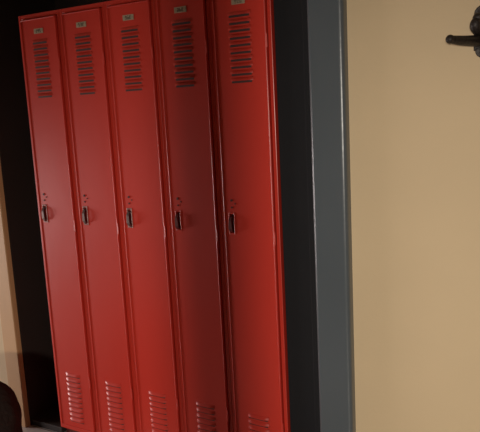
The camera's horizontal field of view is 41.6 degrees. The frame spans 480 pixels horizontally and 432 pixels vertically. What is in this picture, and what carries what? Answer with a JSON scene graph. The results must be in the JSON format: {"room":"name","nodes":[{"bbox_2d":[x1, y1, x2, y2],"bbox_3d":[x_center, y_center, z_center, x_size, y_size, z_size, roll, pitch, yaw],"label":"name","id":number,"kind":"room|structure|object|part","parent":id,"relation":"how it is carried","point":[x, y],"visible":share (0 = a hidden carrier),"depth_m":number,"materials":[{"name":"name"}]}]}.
{"room":"changing room","nodes":[
{"label":"changing room","id":0,"kind":"room"},
{"bbox_2d":[0,319,7,384],"bbox_3d":[-2.411,-0.395,3.683,2.893,2.750,0.120,3,11,30],"label":"wall","id":1,"kind":"structure","parent":0,"point":[3,372],"depth_m":3.10,"materials":[{"name":"beige paint"}]},
{"bbox_2d":[0,160,29,426],"bbox_3d":[-1.145,-0.326,2.890,0.096,2.750,0.030,3,11,30],"label":"trim","id":2,"kind":"structure","parent":1,"relation":"attached to","point":[10,328],"depth_m":3.01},
{"bbox_2d":[0,0,58,424],"bbox_3d":[-1.031,-0.364,3.080,0.100,2.750,0.420,3,11,30],"label":"wall","id":3,"kind":"structure","parent":0,"point":[16,156],"depth_m":3.01,"materials":[{"name":"black paint"}]},
{"bbox_2d":[32,404,66,431],"bbox_3d":[-0.831,0.981,3.232,0.203,0.030,0.415,3,11,30],"label":"floor","id":4,"kind":"structure","parent":3,"relation":"attached to","point":[50,419],"depth_m":3.09,"materials":[{"name":"black"}]},
{"bbox_2d":[22,425,66,431],"bbox_3d":[-1.494,1.414,1.105,7.200,0.050,5.200,3,11,30],"label":"floor","id":5,"kind":"structure","parent":0,"point":[32,428],"depth_m":3.06,"materials":[{"name":"tile"}]},
{"bbox_2d":[0,381,22,431],"bbox_3d":[-1.031,0.875,2.470,0.430,0.512,0.355,3,11,30],"label":"cloth bag","id":6,"kind":"object","parent":5,"relation":"on","point":[10,409],"visible":1,"depth_m":2.41,"materials":[{"name":"black fabric"}]},
{"bbox_2d":[18,9,98,431],"bbox_3d":[-0.700,0.069,2.934,0.239,1.912,0.405,3,11,30],"label":"locker","id":7,"kind":"object","parent":5,"relation":"on","point":[40,33],"visible":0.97,"depth_m":2.76,"materials":[{"name":"red metal"}]},
{"bbox_3d":[-0.838,-0.769,2.628,0.052,0.020,0.004,3,11,30],"label":"number plate","id":8,"kind":"part","parent":7,"relation":"part of","materials":[{"name":"gold metal"}]},
{"bbox_2d":[59,2,138,431],"bbox_3d":[-0.493,0.079,2.814,0.239,1.912,0.405,3,11,30],"label":"locker","id":9,"kind":"object","parent":5,"relation":"on","point":[83,28],"visible":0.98,"depth_m":2.63,"materials":[{"name":"red metal"}]},
{"bbox_3d":[-0.630,-0.759,2.508,0.052,0.020,0.004,3,11,30],"label":"number plate","id":10,"kind":"part","parent":9,"relation":"part of","materials":[{"name":"gold metal"}]},
{"bbox_2d":[104,0,183,431],"bbox_3d":[-0.285,0.088,2.694,0.239,1.912,0.405,3,11,30],"label":"locker","id":11,"kind":"object","parent":5,"relation":"on","point":[130,24],"visible":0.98,"depth_m":2.51,"materials":[{"name":"red metal"}]},
{"bbox_3d":[-0.423,-0.750,2.388,0.052,0.020,0.004,3,11,30],"label":"number plate","id":12,"kind":"part","parent":11,"relation":"part of","materials":[{"name":"gold metal"}]},
{"bbox_2d":[154,0,232,431],"bbox_3d":[-0.077,0.098,2.574,0.239,1.912,0.405,3,11,30],"label":"locker","id":13,"kind":"object","parent":5,"relation":"on","point":[183,27],"visible":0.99,"depth_m":2.39,"materials":[{"name":"red metal"}]},
{"bbox_3d":[-0.215,-0.740,2.268,0.052,0.020,0.004,3,11,30],"label":"number plate","id":14,"kind":"part","parent":13,"relation":"part of","materials":[{"name":"gold metal"}]},
{"bbox_2d":[209,0,290,431],"bbox_3d":[0.130,0.108,2.454,0.239,1.912,0.405,3,11,30],"label":"locker","id":15,"kind":"object","parent":5,"relation":"on","point":[242,31],"visible":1,"depth_m":2.27,"materials":[{"name":"red metal"}]},
{"bbox_3d":[-0.007,-0.730,2.148,0.052,0.020,0.004,3,11,30],"label":"number plate","id":16,"kind":"part","parent":15,"relation":"part of","materials":[{"name":"gold metal"}]},
{"bbox_2d":[54,0,110,9],"bbox_3d":[-0.255,-0.376,2.916,1.607,2.750,0.080,3,11,30],"label":"wall","id":17,"kind":"structure","parent":0,"point":[59,4],"depth_m":3.07,"materials":[{"name":"black paint"}]},
{"bbox_2d":[273,0,314,431],"bbox_3d":[0.286,-0.304,2.326,0.119,2.750,0.408,3,11,30],"label":"wall","id":18,"kind":"structure","parent":0,"point":[287,13],"depth_m":2.20,"materials":[{"name":"grey paint"}]},
{"bbox_2d":[301,0,319,431],"bbox_3d":[0.260,-0.271,2.136,0.028,2.750,0.130,3,11,30],"label":"trim","id":19,"kind":"structure","parent":18,"relation":"attached to","point":[303,2],"depth_m":2.12,"materials":[{"name":"grey paint"}]},
{"bbox_2d":[307,0,355,431],"bbox_3d":[0.318,-0.265,2.086,0.122,2.750,0.158,3,11,30],"label":"trim","id":20,"kind":"structure","parent":18,"relation":"attached to","point":[326,19],"depth_m":2.06,"materials":[{"name":"grey paint"}]},
{"bbox_2d":[347,0,479,431],"bbox_3d":[1.464,-0.216,1.446,2.550,2.750,0.120,3,11,30],"label":"wall","id":21,"kind":"structure","parent":0,"point":[414,95],"depth_m":1.96,"materials":[{"name":"beige paint"}]},
{"bbox_2d":[445,6,479,56],"bbox_3d":[0.647,-0.506,1.714,0.148,0.144,0.147,3,11,30],"label":"coat hook","id":22,"kind":"object","parent":21,"relation":"attached to","point":[468,40],"visible":1,"depth_m":1.72,"materials":[{"name":"black metal"}]},
{"bbox_3d":[0.564,-0.474,1.697,0.024,0.024,0.024,3,11,30],"label":"arm knob","id":23,"kind":"part","parent":22,"relation":"part of","materials":[{"name":"black metal"}]},
{"bbox_3d":[0.626,-0.483,1.738,0.137,0.034,0.034,-9,12,-34],"label":"arm","id":24,"kind":"part","parent":22,"relation":"part of","materials":[{"name":"black metal"}]},
{"bbox_3d":[0.653,-0.543,1.736,0.028,0.028,0.028,3,11,30],"label":"prong knob","id":25,"kind":"part","parent":22,"relation":"part of","materials":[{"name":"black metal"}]},
{"bbox_3d":[0.679,-0.517,1.769,0.048,0.144,0.013,3,11,30],"label":"plate","id":26,"kind":"part","parent":22,"relation":"part of","materials":[{"name":"black metal"}]}
]}

